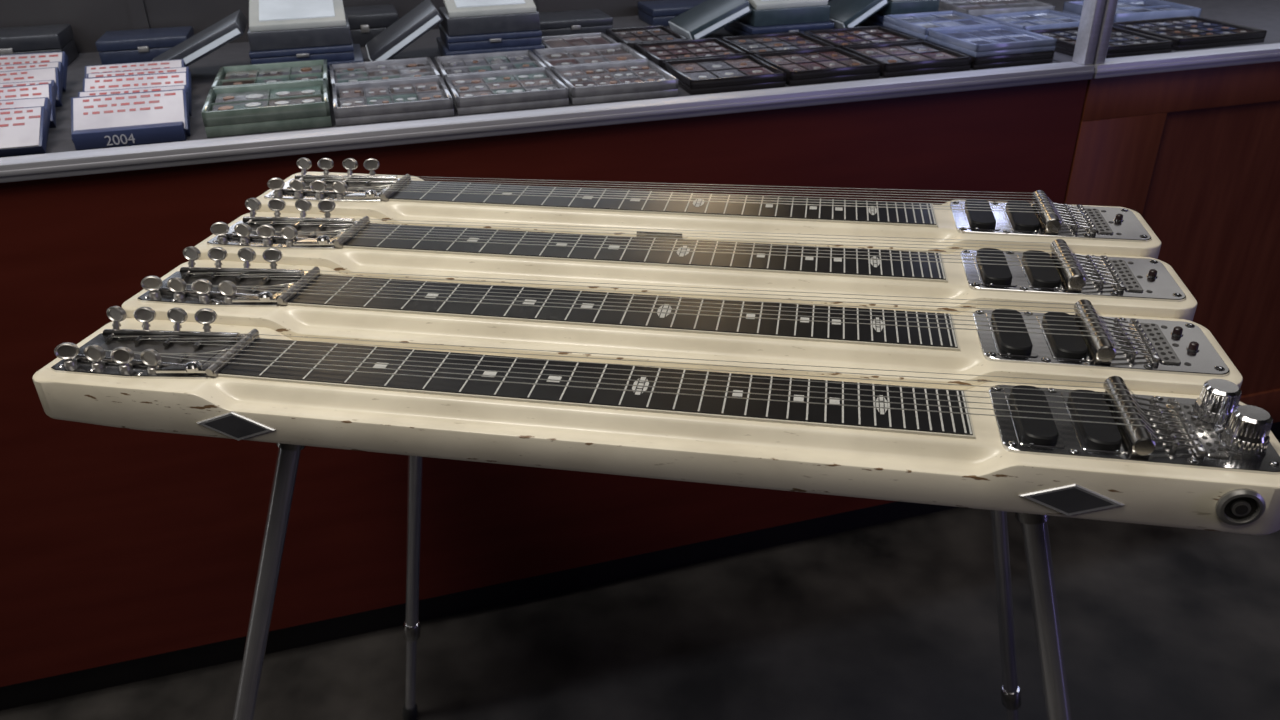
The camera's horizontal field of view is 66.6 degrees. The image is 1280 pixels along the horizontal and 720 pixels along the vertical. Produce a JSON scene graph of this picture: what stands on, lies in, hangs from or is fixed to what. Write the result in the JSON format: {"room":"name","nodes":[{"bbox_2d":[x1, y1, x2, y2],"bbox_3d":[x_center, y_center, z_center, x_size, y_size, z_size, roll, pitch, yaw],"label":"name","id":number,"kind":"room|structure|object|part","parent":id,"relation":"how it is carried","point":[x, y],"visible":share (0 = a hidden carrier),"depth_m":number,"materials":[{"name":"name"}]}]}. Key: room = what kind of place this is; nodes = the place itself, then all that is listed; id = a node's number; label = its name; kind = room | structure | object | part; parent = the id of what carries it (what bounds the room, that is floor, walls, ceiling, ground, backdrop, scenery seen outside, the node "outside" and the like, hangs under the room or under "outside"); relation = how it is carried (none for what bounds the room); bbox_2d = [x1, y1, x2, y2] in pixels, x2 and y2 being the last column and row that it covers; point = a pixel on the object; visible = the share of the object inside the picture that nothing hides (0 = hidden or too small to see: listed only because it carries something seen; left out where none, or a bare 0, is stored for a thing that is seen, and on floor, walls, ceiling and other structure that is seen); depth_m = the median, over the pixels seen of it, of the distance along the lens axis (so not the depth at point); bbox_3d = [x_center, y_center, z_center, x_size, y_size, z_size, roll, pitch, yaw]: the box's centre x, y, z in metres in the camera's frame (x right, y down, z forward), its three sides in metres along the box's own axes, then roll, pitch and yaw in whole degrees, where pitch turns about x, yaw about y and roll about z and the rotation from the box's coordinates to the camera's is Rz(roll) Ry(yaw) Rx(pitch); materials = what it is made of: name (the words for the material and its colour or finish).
{"room":"second-hand shop","nodes":[
{"label":"second-hand shop","id":0,"kind":"room"},
{"bbox_2d":[0,439,1279,719],"bbox_3d":[0.092,0.343,1.662,8.500,0.050,8.500,4,29,9],"label":"floor","id":1,"kind":"structure","parent":0,"point":[898,619],"depth_m":1.45,"materials":[{"name":"concrete"}]},
{"bbox_2d":[0,0,1105,710],"bbox_3d":[-0.405,-0.219,1.536,1.972,1.072,0.710,-9,30,-14],"label":"countertop","id":2,"kind":"structure","parent":1,"relation":"on","point":[127,556],"depth_m":1.32,"materials":[{"name":"red wood"}]},
{"bbox_2d":[0,106,47,157],"bbox_3d":[-0.738,-0.254,1.095,0.125,0.043,0.059,-9,30,-13],"label":"box","id":3,"kind":"object","parent":2,"relation":"on","point":[23,131],"visible":1,"depth_m":1.10,"materials":[{"name":"white cardboard"}]},
{"bbox_2d":[0,97,51,140],"bbox_3d":[-0.760,-0.276,1.137,0.125,0.042,0.059,-7,29,-11],"label":"box","id":4,"kind":"object","parent":2,"relation":"on","point":[43,101],"visible":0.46,"depth_m":1.15,"materials":[{"name":"white cardboard"}]},
{"bbox_2d":[0,83,55,127],"bbox_3d":[-0.785,-0.305,1.188,0.125,0.044,0.058,-10,30,-17],"label":"box","id":5,"kind":"object","parent":2,"relation":"on","point":[38,90],"visible":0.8,"depth_m":1.20,"materials":[{"name":"white cardboard"}]},
{"bbox_2d":[0,80,57,102],"bbox_3d":[-0.809,-0.325,1.231,0.125,0.039,0.060,-8,29,-12],"label":"box","id":6,"kind":"object","parent":2,"relation":"on","point":[52,82],"visible":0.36,"depth_m":1.25,"materials":[{"name":"white cardboard"}]},
{"bbox_2d":[0,67,61,106],"bbox_3d":[-0.833,-0.353,1.280,0.125,0.042,0.059,-11,30,-18],"label":"box","id":7,"kind":"object","parent":2,"relation":"on","point":[52,73],"visible":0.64,"depth_m":1.29,"materials":[{"name":"white cardboard"}]},
{"bbox_2d":[0,61,63,90],"bbox_3d":[-0.854,-0.375,1.322,0.125,0.041,0.059,-8,30,-13],"label":"box","id":8,"kind":"object","parent":2,"relation":"on","point":[58,64],"visible":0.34,"depth_m":1.33,"materials":[{"name":"white cardboard"}]},
{"bbox_2d":[0,52,67,91],"bbox_3d":[-0.871,-0.400,1.362,0.125,0.046,0.057,-7,29,-10],"label":"box","id":9,"kind":"object","parent":2,"relation":"on","point":[11,59],"visible":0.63,"depth_m":1.37,"materials":[{"name":"white cardboard"}]},
{"bbox_2d":[0,24,77,64],"bbox_3d":[-0.976,-0.486,1.520,0.152,0.050,0.099,-9,30,-14],"label":"box","id":10,"kind":"object","parent":2,"relation":"on","point":[45,38],"visible":0.64,"depth_m":1.49,"materials":[{"name":"black cardboard"}]},
{"bbox_3d":[-0.976,-0.499,1.514,0.152,0.022,0.097,-9,30,-14],"label":"lid","id":11,"kind":"part","parent":10,"relation":"part of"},
{"bbox_2d":[71,89,190,149],"bbox_3d":[-0.597,-0.283,1.141,0.125,0.047,0.068,-9,30,-14],"label":"box","id":12,"kind":"object","parent":2,"relation":"on","point":[151,117],"visible":1,"depth_m":1.13,"materials":[{"name":"white cardboard"}]},
{"bbox_2d":[78,85,189,104],"bbox_3d":[-0.620,-0.307,1.191,0.125,0.040,0.060,-7,29,-12],"label":"box","id":13,"kind":"object","parent":2,"relation":"on","point":[160,88],"visible":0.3,"depth_m":1.20,"materials":[{"name":"white cardboard"}]},
{"bbox_2d":[85,59,185,77],"bbox_3d":[-0.684,-0.378,1.322,0.125,0.041,0.060,-9,30,-14],"label":"box","id":14,"kind":"object","parent":2,"relation":"on","point":[180,62],"visible":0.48,"depth_m":1.33,"materials":[{"name":"white cardboard"}]},
{"bbox_2d":[83,72,191,115],"bbox_3d":[-0.635,-0.332,1.230,0.125,0.047,0.056,-7,29,-11],"label":"box","id":15,"kind":"object","parent":2,"relation":"on","point":[174,78],"visible":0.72,"depth_m":1.23,"materials":[{"name":"white cardboard"}]},
{"bbox_2d":[87,67,190,77],"bbox_3d":[-0.658,-0.355,1.279,0.125,0.041,0.060,-8,30,-13],"label":"box","id":16,"kind":"object","parent":2,"relation":"on","point":[177,69],"visible":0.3,"depth_m":1.29,"materials":[{"name":"white cardboard"}]},
{"bbox_2d":[95,26,193,64],"bbox_3d":[-0.793,-0.508,1.570,0.132,0.035,0.099,-9,30,-14],"label":"box","id":17,"kind":"object","parent":2,"relation":"on","point":[139,45],"visible":0.84,"depth_m":1.53,"materials":[{"name":"blue cardboard"}]},
{"bbox_3d":[-0.794,-0.517,1.566,0.132,0.015,0.097,-9,30,-14],"label":"lid","id":18,"kind":"part","parent":17,"relation":"part of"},
{"bbox_2d":[152,0,351,66],"bbox_3d":[-0.572,-0.471,1.421,0.289,0.097,0.113,-9,30,-14],"label":"box","id":19,"kind":"object","parent":2,"relation":"on","point":[273,24],"visible":0.89,"depth_m":1.39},
{"bbox_3d":[-0.641,-0.453,1.408,0.143,0.079,0.112,-9,30,-14],"label":"lid","id":20,"kind":"part","parent":19,"relation":"part of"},
{"bbox_2d":[201,79,331,137],"bbox_3d":[-0.461,-0.315,1.213,0.143,0.030,0.130,-9,30,-14],"label":"case","id":21,"kind":"object","parent":2,"relation":"on","point":[296,105],"visible":1,"depth_m":1.17,"materials":[{"name":"plastic"}]},
{"bbox_2d":[211,59,330,100],"bbox_3d":[-0.498,-0.376,1.325,0.143,0.030,0.130,-9,30,-13],"label":"case","id":22,"kind":"object","parent":2,"relation":"on","point":[253,74],"visible":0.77,"depth_m":1.34,"materials":[{"name":"plastic"}]},
{"bbox_2d":[328,75,330,100],"bbox_3d":[-0.498,-0.369,1.329,0.143,0.014,0.130,-9,30,-13],"label":"tray","id":23,"kind":"object","parent":22,"relation":"on","point":[328,75],"depth_m":1.31,"materials":[{"name":"black plastic"}]},
{"bbox_2d":[249,44,363,77],"bbox_3d":[-0.498,-0.445,1.458,0.160,0.022,0.134,-9,30,-14],"label":"box","id":24,"kind":"object","parent":2,"relation":"on","point":[358,56],"visible":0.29,"depth_m":1.42,"materials":[{"name":"blue metal"}]},
{"bbox_2d":[249,36,354,63],"bbox_3d":[-0.501,-0.464,1.448,0.144,0.020,0.124,-9,30,-14],"label":"box","id":25,"kind":"object","parent":24,"relation":"on","point":[338,52],"visible":0.6,"depth_m":1.40,"materials":[{"name":"blue cardboard"}]},
{"bbox_2d":[344,4,398,46],"bbox_3d":[-0.467,-0.566,1.648,0.112,0.050,0.099,-9,30,-14],"label":"box","id":26,"kind":"object","parent":2,"relation":"on","point":[365,22],"visible":0.52,"depth_m":1.61,"materials":[{"name":"grey leather"}]},
{"bbox_3d":[-0.468,-0.579,1.642,0.112,0.022,0.097,-9,30,-14],"label":"lid","id":27,"kind":"part","parent":26,"relation":"part of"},
{"bbox_2d":[329,57,439,90],"bbox_3d":[-0.358,-0.395,1.363,0.143,0.022,0.130,-9,30,-14],"label":"case","id":28,"kind":"object","parent":2,"relation":"on","point":[423,67],"visible":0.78,"depth_m":1.37,"materials":[{"name":"plastic"}]},
{"bbox_2d":[332,76,453,125],"bbox_3d":[-0.319,-0.334,1.250,0.143,0.022,0.130,-9,30,-14],"label":"case","id":29,"kind":"object","parent":2,"relation":"on","point":[429,97],"visible":1,"depth_m":1.22,"materials":[{"name":"plastic"}]},
{"bbox_2d":[366,0,539,60],"bbox_3d":[-0.292,-0.520,1.500,0.260,0.097,0.113,-9,30,-14],"label":"box","id":30,"kind":"object","parent":2,"relation":"on","point":[458,17],"visible":0.94,"depth_m":1.46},
{"bbox_3d":[-0.361,-0.501,1.488,0.113,0.078,0.112,-9,30,-14],"label":"lid","id":31,"kind":"part","parent":30,"relation":"part of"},
{"bbox_2d":[434,50,546,81],"bbox_3d":[-0.215,-0.417,1.398,0.143,0.022,0.130,-9,30,-14],"label":"case","id":32,"kind":"object","parent":2,"relation":"on","point":[521,59],"visible":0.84,"depth_m":1.41,"materials":[{"name":"plastic"}]},
{"bbox_2d":[436,37,544,55],"bbox_3d":[-0.236,-0.491,1.533,0.151,0.022,0.134,-9,30,-14],"label":"box","id":33,"kind":"object","parent":2,"relation":"on","point":[444,51],"visible":0.25,"depth_m":1.48,"materials":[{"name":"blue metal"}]},
{"bbox_2d":[438,24,541,50],"bbox_3d":[-0.236,-0.510,1.524,0.144,0.020,0.124,-9,30,-14],"label":"box","id":34,"kind":"object","parent":33,"relation":"on","point":[521,38],"visible":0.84,"depth_m":1.47,"materials":[{"name":"blue leather"}]},
{"bbox_2d":[444,68,568,114],"bbox_3d":[-0.178,-0.356,1.286,0.143,0.022,0.130,-9,30,-14],"label":"case","id":35,"kind":"object","parent":2,"relation":"on","point":[489,92],"visible":0.94,"depth_m":1.25,"materials":[{"name":"plastic"}]},
{"bbox_2d":[453,98,568,114],"bbox_3d":[-0.178,-0.351,1.289,0.143,0.010,0.130,-9,30,-14],"label":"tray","id":36,"kind":"object","parent":35,"relation":"on","point":[463,106],"depth_m":1.23,"materials":[{"name":"grey plastic"}]},
{"bbox_3d":[-0.312,-0.263,1.142,1.972,0.020,0.034,-9,30,-14],"label":"metal rail","id":37,"kind":"part","parent":2,"relation":"part of","materials":[{"name":"metal"}]},
{"bbox_2d":[539,9,612,36],"bbox_3d":[-0.122,-0.585,1.695,0.132,0.028,0.099,-9,30,-14],"label":"box","id":38,"kind":"object","parent":2,"relation":"on","point":[593,20],"visible":0.63,"depth_m":1.66,"materials":[{"name":"grey leather"}]},
{"bbox_2d":[541,32,617,47],"bbox_3d":[-0.099,-0.502,1.556,0.112,0.016,0.110,-9,30,-14],"label":"case","id":39,"kind":"object","parent":2,"relation":"on","point":[587,38],"visible":0.31,"depth_m":1.57,"materials":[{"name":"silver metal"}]},
{"bbox_2d":[532,43,647,71],"bbox_3d":[-0.075,-0.440,1.435,0.143,0.022,0.130,-9,30,-14],"label":"case","id":40,"kind":"object","parent":2,"relation":"on","point":[612,52],"visible":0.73,"depth_m":1.44,"materials":[{"name":"plastic"}]},
{"bbox_2d":[552,60,677,104],"bbox_3d":[-0.036,-0.378,1.321,0.143,0.022,0.130,-9,30,-14],"label":"case","id":41,"kind":"object","parent":2,"relation":"on","point":[643,79],"visible":0.92,"depth_m":1.29,"materials":[{"name":"plastic"}]},
{"bbox_2d":[569,89,677,104],"bbox_3d":[-0.036,-0.373,1.324,0.143,0.010,0.130,-9,30,-14],"label":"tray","id":42,"kind":"object","parent":41,"relation":"on","point":[576,96],"depth_m":1.26,"materials":[{"name":"grey plastic"}]},
{"bbox_2d":[606,25,687,48],"bbox_3d":[0.010,-0.521,1.582,0.100,0.019,0.130,-9,30,-14],"label":"tray","id":43,"kind":"object","parent":2,"relation":"on","point":[630,36],"visible":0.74,"depth_m":1.59,"materials":[{"name":"plastic"}]},
{"bbox_2d":[638,0,705,25],"bbox_3d":[0.077,-0.637,1.781,0.142,0.030,0.099,-9,30,-14],"label":"box","id":44,"kind":"object","parent":2,"relation":"on","point":[657,12],"visible":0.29,"depth_m":1.74,"materials":[{"name":"blue leather"}]},
{"bbox_3d":[0.077,-0.645,1.778,0.142,0.013,0.097,-9,30,-14],"label":"lid","id":45,"kind":"part","parent":44,"relation":"part of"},
{"bbox_2d":[634,38,746,67],"bbox_3d":[0.075,-0.462,1.474,0.136,0.019,0.130,-9,30,-14],"label":"tray","id":46,"kind":"object","parent":2,"relation":"on","point":[657,52],"visible":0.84,"depth_m":1.48,"materials":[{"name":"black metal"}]},
{"bbox_2d":[662,54,785,94],"bbox_3d":[0.115,-0.399,1.357,0.136,0.019,0.130,-9,30,-13],"label":"tray","id":47,"kind":"object","parent":2,"relation":"on","point":[738,72],"visible":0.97,"depth_m":1.33,"materials":[{"name":"plastic"}]},
{"bbox_2d":[668,0,829,39],"bbox_3d":[0.182,-0.591,1.634,0.248,0.077,0.113,-9,30,-14],"label":"box","id":48,"kind":"object","parent":2,"relation":"on","point":[700,21],"visible":0.93,"depth_m":1.60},
{"bbox_3d":[0.115,-0.573,1.622,0.106,0.059,0.112,-9,30,-14],"label":"lid","id":49,"kind":"part","parent":48,"relation":"part of","materials":[{"name":"plastic"}]},
{"bbox_2d":[721,31,835,54],"bbox_3d":[0.212,-0.484,1.508,0.136,0.019,0.130,-9,30,-14],"label":"tray","id":50,"kind":"object","parent":2,"relation":"on","point":[786,41],"visible":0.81,"depth_m":1.51,"materials":[{"name":"plastic"}]},
{"bbox_2d":[724,20,833,35],"bbox_3d":[0.235,-0.570,1.661,0.148,0.022,0.134,-9,30,-14],"label":"box","id":51,"kind":"object","parent":2,"relation":"on","point":[740,28],"visible":0.39,"depth_m":1.61,"materials":[{"name":"blue leather"}]},
{"bbox_2d":[753,47,879,85],"bbox_3d":[0.250,-0.421,1.393,0.136,0.019,0.130,-9,30,-14],"label":"tray","id":52,"kind":"object","parent":2,"relation":"on","point":[833,64],"visible":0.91,"depth_m":1.36,"materials":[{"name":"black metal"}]},
{"bbox_2d":[804,25,919,48],"bbox_3d":[0.349,-0.505,1.543,0.136,0.019,0.130,-9,30,-14],"label":"tray","id":53,"kind":"object","parent":2,"relation":"on","point":[866,35],"visible":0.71,"depth_m":1.55,"materials":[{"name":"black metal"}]},
{"bbox_2d":[860,13,883,26],"bbox_3d":[0.449,-0.598,1.706,0.102,0.022,0.134,-9,30,-14],"label":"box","id":54,"kind":"object","parent":2,"relation":"on","point":[875,19],"visible":0.03,"depth_m":1.68,"materials":[{"name":"black metal"}]},
{"bbox_3d":[0.448,-0.604,1.704,0.102,0.010,0.132,-9,30,-14],"label":"lid","id":55,"kind":"part","parent":54,"relation":"part of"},
{"bbox_2d":[827,0,939,27],"bbox_3d":[0.409,-0.621,1.682,0.179,0.077,0.113,-9,30,-14],"label":"box","id":56,"kind":"object","parent":54,"relation":"on","point":[843,13],"visible":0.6,"depth_m":1.64,"materials":[{"name":"leather"}]},
{"bbox_3d":[0.363,-0.606,1.675,0.081,0.058,0.112,-9,30,-14],"label":"lid","id":57,"kind":"part","parent":56,"relation":"part of","materials":[{"name":"plastic"}]},
{"bbox_2d":[883,26,926,40],"bbox_3d":[0.484,-0.526,1.577,0.132,0.017,0.131,-9,30,-14],"label":"case","id":58,"kind":"object","parent":2,"relation":"on","point":[883,26],"visible":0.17,"depth_m":1.55,"materials":[{"name":"black plastic"}]},
{"bbox_2d":[883,10,999,39],"bbox_3d":[0.484,-0.541,1.569,0.132,0.017,0.131,-9,30,-14],"label":"case","id":59,"kind":"object","parent":58,"relation":"on","point":[917,25],"visible":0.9,"depth_m":1.57,"materials":[{"name":"blue plastic"}]},
{"bbox_2d":[883,22,927,39],"bbox_3d":[0.484,-0.537,1.571,0.132,0.008,0.131,-9,30,-14],"label":"tray","id":60,"kind":"object","parent":59,"relation":"on","point":[917,29],"depth_m":1.54,"materials":[{"name":"blue plastic"}]},
{"bbox_2d":[843,40,971,77],"bbox_3d":[0.389,-0.442,1.427,0.136,0.019,0.130,-9,30,-14],"label":"tray","id":61,"kind":"object","parent":2,"relation":"on","point":[897,59],"visible":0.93,"depth_m":1.40,"materials":[{"name":"plastic"}]},
{"bbox_2d":[927,41,1054,69],"bbox_3d":[0.523,-0.463,1.462,0.132,0.017,0.131,-9,30,-14],"label":"case","id":62,"kind":"object","parent":2,"relation":"on","point":[1032,58],"visible":0.48,"depth_m":1.41,"materials":[{"name":"black plastic"}]},
{"bbox_2d":[927,24,1056,56],"bbox_3d":[0.523,-0.478,1.454,0.132,0.017,0.131,-9,30,-14],"label":"case","id":63,"kind":"object","parent":62,"relation":"on","point":[996,39],"visible":1,"depth_m":1.43,"materials":[{"name":"blue plastic"}]},
{"bbox_2d":[927,36,1054,56],"bbox_3d":[0.523,-0.474,1.456,0.132,0.008,0.131,-9,30,-14],"label":"tray","id":64,"kind":"object","parent":63,"relation":"on","point":[975,46],"depth_m":1.41,"materials":[{"name":"blue plastic"}]},
{"bbox_2d":[970,58,1052,69],"bbox_3d":[0.523,-0.459,1.464,0.132,0.008,0.131,-9,30,-14],"label":"tray","id":65,"kind":"object","parent":62,"relation":"on","point":[976,63],"depth_m":1.40,"materials":[{"name":"black plastic"}]},
{"bbox_3d":[0.623,-0.540,1.308,0.016,0.277,0.026,-9,30,-14],"label":"corner post","id":66,"kind":"part","parent":2,"relation":"part of","materials":[{"name":"metal"}]},
{"bbox_2d":[32,158,1279,719],"bbox_3d":[0.013,0.267,0.934,0.906,0.785,0.511,3,29,8],"label":"guitar","id":67,"kind":"object","parent":1,"relation":"on","point":[1039,360],"visible":1,"depth_m":0.71,"materials":[{"name":"beige paint"}]},
{"bbox_3d":[-0.330,0.286,0.817,0.199,0.548,0.016,-15,32,-24],"label":"leg","id":68,"kind":"part","parent":67,"relation":"part of","materials":[{"name":"silver metal"}]},
{"bbox_2d":[276,443,305,450],"bbox_3d":[-0.258,0.045,0.730,0.035,0.046,0.024,-17,33,-27],"label":"socket","id":69,"kind":"object","parent":67,"relation":"attached to","point":[281,447],"depth_m":0.73,"materials":[{"name":"silver metal"}]},
{"bbox_3d":[-0.255,0.112,1.106,0.109,0.561,0.016,10,30,19],"label":"leg","id":70,"kind":"part","parent":67,"relation":"part of","materials":[{"name":"silver metal"}]},
{"bbox_3d":[0.371,0.153,1.010,0.136,0.562,0.016,-1,29,1],"label":"leg","id":71,"kind":"part","parent":67,"relation":"part of","materials":[{"name":"silver metal"}]},
{"bbox_2d":[1015,512,1050,523],"bbox_3d":[0.256,0.084,0.640,0.034,0.046,0.024,19,35,32],"label":"socket","id":72,"kind":"object","parent":67,"relation":"attached to","point":[1025,518],"depth_m":0.64,"materials":[{"name":"silver metal"}]},
{"bbox_3d":[0.317,0.329,0.717,0.178,0.548,0.016,22,36,36],"label":"leg","id":73,"kind":"part","parent":67,"relation":"part of","materials":[{"name":"silver metal"}]},
{"bbox_3d":[0.361,-0.124,0.866,0.160,0.005,0.080,4,29,9],"label":"control plate","id":74,"kind":"part","parent":67,"relation":"part of","materials":[{"name":"silver metal"}]},
{"bbox_3d":[0.343,-0.069,0.781,0.160,0.005,0.080,4,29,9],"label":"control plate","id":75,"kind":"part","parent":67,"relation":"part of","materials":[{"name":"silver metal"}]},
{"bbox_3d":[0.325,-0.014,0.696,0.160,0.005,0.080,4,29,9],"label":"control plate","id":76,"kind":"part","parent":67,"relation":"part of","materials":[{"name":"silver metal"}]},
{"bbox_3d":[0.306,0.041,0.611,0.160,0.005,0.080,4,29,9],"label":"control plate","id":77,"kind":"part","parent":67,"relation":"part of","materials":[{"name":"silver metal"}]},
{"bbox_3d":[0.362,0.026,0.610,0.025,0.024,0.025,4,29,9],"label":"control knob","id":78,"kind":"part","parent":67,"relation":"part of","materials":[{"name":"silver metal"}]},
{"bbox_2d":[1215,488,1265,525],"bbox_3d":[0.348,0.085,0.565,0.026,0.026,0.006,4,29,9],"label":"socket","id":79,"kind":"object","parent":67,"relation":"attached to","point":[1233,506],"depth_m":0.56,"materials":[{"name":"silver metal"}]},
{"bbox_3d":[0.363,0.042,0.582,0.025,0.024,0.025,4,29,9],"label":"control knob","id":80,"kind":"part","parent":67,"relation":"part of","materials":[{"name":"silver metal"}]},
{"bbox_2d":[1036,0,1279,438],"bbox_3d":[1.179,-0.467,1.935,1.324,1.072,0.710,-9,30,-14],"label":"countertop","id":81,"kind":"structure","parent":1,"relation":"on","point":[1187,141],"depth_m":1.52,"materials":[{"name":"brown wood"}]},
{"bbox_2d":[938,0,1054,16],"bbox_3d":[0.648,-0.647,1.790,0.170,0.020,0.130,-6,29,-9],"label":"case","id":82,"kind":"object","parent":81,"relation":"on","point":[972,7],"visible":0.64,"depth_m":1.77,"materials":[{"name":"plastic"}]},
{"bbox_2d":[978,9,1080,30],"bbox_3d":[0.670,-0.569,1.647,0.150,0.020,0.120,-11,30,-17],"label":"case","id":83,"kind":"object","parent":81,"relation":"on","point":[1046,18],"visible":0.59,"depth_m":1.65,"materials":[{"name":"blue plastic"}]},
{"bbox_2d":[1030,26,1173,58],"bbox_3d":[0.710,-0.494,1.512,0.150,0.018,0.150,-9,30,-14],"label":"tray","id":84,"kind":"object","parent":81,"relation":"on","point":[1123,42],"visible":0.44,"depth_m":1.48,"materials":[{"name":"black plastic"}]},
{"bbox_3d":[0.642,-0.543,1.313,0.016,0.277,0.026,-9,30,-14],"label":"corner post","id":85,"kind":"part","parent":81,"relation":"part of","materials":[{"name":"metal"}]},
{"bbox_2d":[1063,0,1201,21],"bbox_3d":[0.860,-0.610,1.709,0.170,0.026,0.140,-7,29,-11],"label":"case","id":86,"kind":"object","parent":81,"relation":"on","point":[1126,10],"visible":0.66,"depth_m":1.69,"materials":[{"name":"plastic"}]},
{"bbox_2d":[1063,10,1080,15],"bbox_3d":[0.860,-0.603,1.712,0.170,0.012,0.140,-7,29,-11],"label":"tray","id":87,"kind":"object","parent":86,"relation":"on","point":[1076,12],"depth_m":1.72,"materials":[{"name":"blue plastic"}]},
{"bbox_3d":[1.272,-0.511,1.541,1.324,0.020,0.034,-9,30,-14],"label":"metal rail","id":88,"kind":"part","parent":81,"relation":"part of","materials":[{"name":"metal"}]},
{"bbox_2d":[1113,16,1266,50],"bbox_3d":[0.877,-0.527,1.566,0.170,0.018,0.150,-10,30,-15],"label":"tray","id":89,"kind":"object","parent":81,"relation":"on","point":[1187,32],"visible":0.9,"depth_m":1.54,"materials":[{"name":"plastic"}]},
{"bbox_2d":[1172,37,1264,50],"bbox_3d":[0.877,-0.523,1.568,0.170,0.008,0.150,-10,30,-15],"label":"tray","id":90,"kind":"object","parent":89,"relation":"on","point":[1180,43],"depth_m":1.50,"materials":[{"name":"black plastic"}]}
]}

